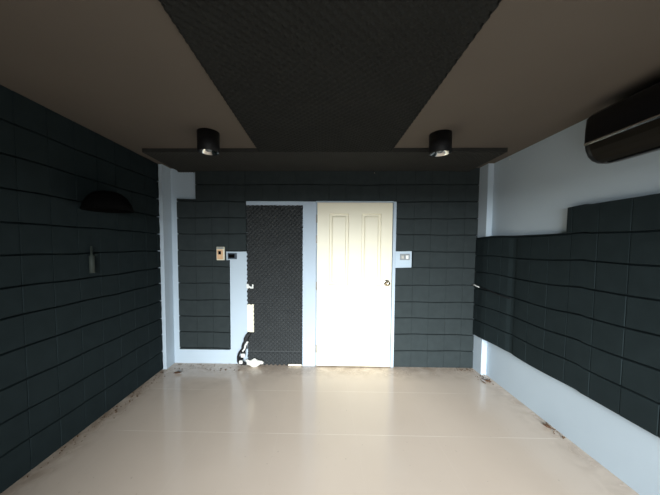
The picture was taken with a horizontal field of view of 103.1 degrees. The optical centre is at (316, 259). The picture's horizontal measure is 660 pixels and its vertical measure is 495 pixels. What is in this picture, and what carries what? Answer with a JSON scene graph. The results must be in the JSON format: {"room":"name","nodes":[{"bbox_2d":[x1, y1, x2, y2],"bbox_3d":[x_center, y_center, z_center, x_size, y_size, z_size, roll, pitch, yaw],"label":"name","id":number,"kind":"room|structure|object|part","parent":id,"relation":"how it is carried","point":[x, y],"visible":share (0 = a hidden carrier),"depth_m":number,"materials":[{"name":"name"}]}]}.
{"room":"studio","nodes":[
{"label":"studio","id":0,"kind":"room"},
{"bbox_2d":[157,164,174,368],"bbox_3d":[-1.788,0.098,3.094,0.079,2.362,0.170,0,3,1],"label":"column","id":1,"kind":"structure","parent":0,"point":[164,173],"depth_m":3.06,"materials":[{"name":"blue paint"}]},
{"bbox_2d":[171,169,411,364],"bbox_3d":[0.055,0.103,3.204,3.760,2.362,0.120,0,3,1],"label":"wall","id":2,"kind":"structure","parent":0,"point":[182,184],"depth_m":3.18,"materials":[{"name":"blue paint"}]},
{"bbox_2d":[177,171,246,349],"bbox_3d":[-1.250,0.026,3.147,0.825,2.134,0.036,0,3,1],"label":"lining","id":3,"kind":"object","parent":2,"relation":"attached to","point":[217,217],"visible":0.98,"depth_m":3.13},
{"bbox_2d":[217,247,224,259],"bbox_3d":[-1.140,-0.074,3.107,0.094,0.157,0.029,0,3,1],"label":"wall control box","id":4,"kind":"object","parent":3,"relation":"attached to","point":[220,250],"visible":1,"depth_m":3.10,"materials":[{"name":"beige plastic"}]},
{"bbox_2d":[228,253,236,258],"bbox_3d":[-1.016,-0.045,3.149,0.110,0.072,0.016,0,3,1],"label":"switch plate","id":5,"kind":"object","parent":2,"relation":"attached to","point":[230,255],"visible":1,"depth_m":3.14,"materials":[{"name":"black plastic"}]},
{"bbox_2d":[247,304,253,331],"bbox_3d":[-0.802,0.708,3.182,0.081,0.342,0.018,0,3,1],"label":"strip","id":6,"kind":"object","parent":2,"relation":"attached to","point":[250,308],"visible":1,"depth_m":3.17,"materials":[{"name":"beige"}]},
{"bbox_2d":[246,205,302,365],"bbox_3d":[-0.503,0.319,3.141,0.665,1.922,0.045,0,3,1],"label":"foam","id":7,"kind":"object","parent":2,"relation":"attached to","point":[274,234],"visible":0.98,"depth_m":3.14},
{"bbox_2d":[246,201,302,205],"bbox_3d":[-0.497,-0.666,3.095,0.667,0.046,0.041,0,3,1],"label":"trim","id":8,"kind":"structure","parent":2,"relation":"attached to","point":[268,203],"depth_m":3.08,"materials":[{"name":"blue paint"}]},
{"bbox_2d":[302,201,315,365],"bbox_3d":[-0.090,0.301,3.136,0.158,1.972,0.041,0,3,1],"label":"trim","id":9,"kind":"structure","parent":2,"relation":"attached to","point":[309,207],"depth_m":3.12,"materials":[{"name":"blue paint"}]},
{"bbox_2d":[246,171,396,201],"bbox_3d":[0.050,-0.860,3.077,1.765,0.342,0.036,0,3,1],"label":"lining","id":10,"kind":"object","parent":2,"relation":"attached to","point":[261,185],"visible":1,"depth_m":3.06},
{"bbox_2d":[315,203,392,366],"bbox_3d":[0.432,0.307,3.082,0.892,1.946,0.107,0,3,1],"label":"door","id":11,"kind":"structure","parent":2,"relation":"in","point":[354,240],"depth_m":3.10,"materials":[{"name":"beige paint"}]},
{"bbox_2d":[316,201,393,202],"bbox_3d":[0.445,-0.678,3.076,0.900,0.014,0.041,0,3,1],"label":"trim","id":12,"kind":"structure","parent":2,"relation":"attached to","point":[316,201],"depth_m":3.06,"materials":[{"name":"blue paint"}]},
{"bbox_2d":[390,202,396,366],"bbox_3d":[0.907,0.307,3.117,0.037,1.972,0.041,0,3,1],"label":"trim","id":13,"kind":"structure","parent":2,"relation":"attached to","point":[394,203],"depth_m":3.10,"materials":[{"name":"blue paint"}]},
{"bbox_2d":[400,254,409,259],"bbox_3d":[1.046,-0.033,3.109,0.114,0.074,0.018,0,3,1],"label":"switch plate","id":14,"kind":"object","parent":2,"relation":"attached to","point":[402,256],"visible":1,"depth_m":3.10,"materials":[{"name":"grey plastic"}]},
{"bbox_2d":[393,168,479,367],"bbox_3d":[1.400,0.115,3.100,0.943,2.355,0.036,0,3,1],"label":"lining","id":15,"kind":"object","parent":2,"relation":"attached to","point":[437,215],"visible":0.97,"depth_m":3.08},
{"bbox_2d":[0,363,638,494],"bbox_3d":[0.009,1.435,1.216,4.000,0.100,4.225,0,3,1],"label":"floor","id":16,"kind":"structure","parent":0,"point":[262,429],"depth_m":1.96,"materials":[{"name":"beige tile"}]},
{"bbox_2d":[237,332,250,365],"bbox_3d":[-0.875,1.071,3.136,0.173,0.399,0.090,0,3,1],"label":"cable bundle","id":17,"kind":"object","parent":16,"relation":"on","point":[240,361],"visible":1,"depth_m":3.12,"materials":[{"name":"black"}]},
{"bbox_2d":[245,358,263,366],"bbox_3d":[-0.747,1.232,3.144,0.223,0.102,0.072,0,3,1],"label":"lump","id":18,"kind":"object","parent":16,"relation":"on","point":[254,362],"visible":1,"depth_m":3.12,"materials":[{"name":"white"}]},
{"bbox_2d":[27,364,564,477],"bbox_3d":[0.049,1.319,2.387,3.703,0.013,1.591,0,3,1],"label":"debris","id":19,"kind":"object","parent":16,"relation":"on","point":[563,437],"visible":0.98,"depth_m":2.50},
{"bbox_2d":[0,0,659,168],"bbox_3d":[0.022,-1.023,1.092,4.000,0.100,4.225,0,3,1],"label":"ceiling","id":20,"kind":"structure","parent":0,"point":[122,71],"depth_m":1.37,"materials":[{"name":"brown paint"}]},
{"bbox_2d":[197,128,219,155],"bbox_3d":[-0.879,-0.950,2.127,0.172,0.160,0.172,0,3,1],"label":"ceiling spotlight","id":21,"kind":"object","parent":20,"relation":"in","point":[208,140],"visible":1,"depth_m":2.06,"materials":[{"name":"black metal"}]},
{"bbox_2d":[142,148,507,172],"bbox_3d":[0.059,-1.033,2.764,3.410,0.050,0.639,0,3,1],"label":"ceiling panel","id":22,"kind":"object","parent":20,"relation":"attached to","point":[183,160],"visible":0.92,"depth_m":2.67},
{"bbox_2d":[158,0,501,151],"bbox_3d":[0.043,-0.937,0.779,1.250,0.040,3.332,0,3,1],"label":"foam","id":23,"kind":"object","parent":20,"relation":"attached to","point":[296,75],"visible":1,"depth_m":1.23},
{"bbox_2d":[429,129,451,157],"bbox_3d":[1.004,-0.940,2.131,0.172,0.160,0.172,0,3,1],"label":"ceiling light","id":24,"kind":"object","parent":20,"relation":"in","point":[440,141],"visible":1,"depth_m":2.06,"materials":[{"name":"black metal"}]},
{"bbox_2d":[473,163,493,374],"bbox_3d":[1.901,0.122,3.014,0.060,2.362,0.190,0,3,1],"label":"column","id":25,"kind":"structure","parent":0,"point":[486,179],"depth_m":2.96,"materials":[{"name":"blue paint"}]},
{"bbox_2d":[486,118,659,494],"bbox_3d":[1.955,0.219,1.118,0.120,2.362,4.225,0,3,1],"label":"wall","id":26,"kind":"structure","parent":0,"point":[534,190],"depth_m":2.00,"materials":[{"name":"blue paint"}]},
{"bbox_2d":[473,193,659,437],"bbox_3d":[1.853,0.319,1.114,0.080,1.341,3.933,0,3,1],"label":"lining","id":27,"kind":"object","parent":26,"relation":"attached to","point":[582,310],"visible":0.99,"depth_m":1.79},
{"bbox_2d":[472,283,510,298],"bbox_3d":[1.856,0.331,2.812,0.029,0.079,0.558,0,3,-3],"label":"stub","id":28,"kind":"object","parent":27,"relation":"attached to","point":[473,283],"visible":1,"depth_m":2.78,"materials":[{"name":"black"}]},
{"bbox_2d":[584,82,659,163],"bbox_3d":[1.798,-0.742,1.256,0.212,0.320,0.852,0,3,1],"label":"air conditioner","id":29,"kind":"object","parent":26,"relation":"attached to","point":[628,128],"visible":1,"depth_m":1.46,"materials":[{"name":"black plastic"}]},
{"bbox_3d":[-1.924,0.194,1.191,0.120,2.362,4.225,0,3,1],"label":"wall","id":30,"kind":"structure","parent":0,"visible":0},
{"bbox_2d":[0,85,162,493],"bbox_3d":[-1.844,0.194,1.101,0.044,2.347,3.805,0,3,1],"label":"lining","id":31,"kind":"object","parent":30,"relation":"attached to","point":[75,342],"visible":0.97,"depth_m":1.88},
{"bbox_2d":[79,190,133,272],"bbox_3d":[-1.630,-0.213,2.054,0.342,0.640,0.336,0,3,1],"label":"wall fixture","id":32,"kind":"object","parent":31,"relation":"attached to","point":[104,201],"visible":1,"depth_m":1.97,"materials":[{"name":"black"}]},
{"bbox_3d":[-1.626,-0.458,2.041,0.336,0.150,0.336,0,3,1],"label":"lamp shade","id":33,"kind":"part","parent":32,"relation":"part of","materials":[{"name":"black"}]}
]}

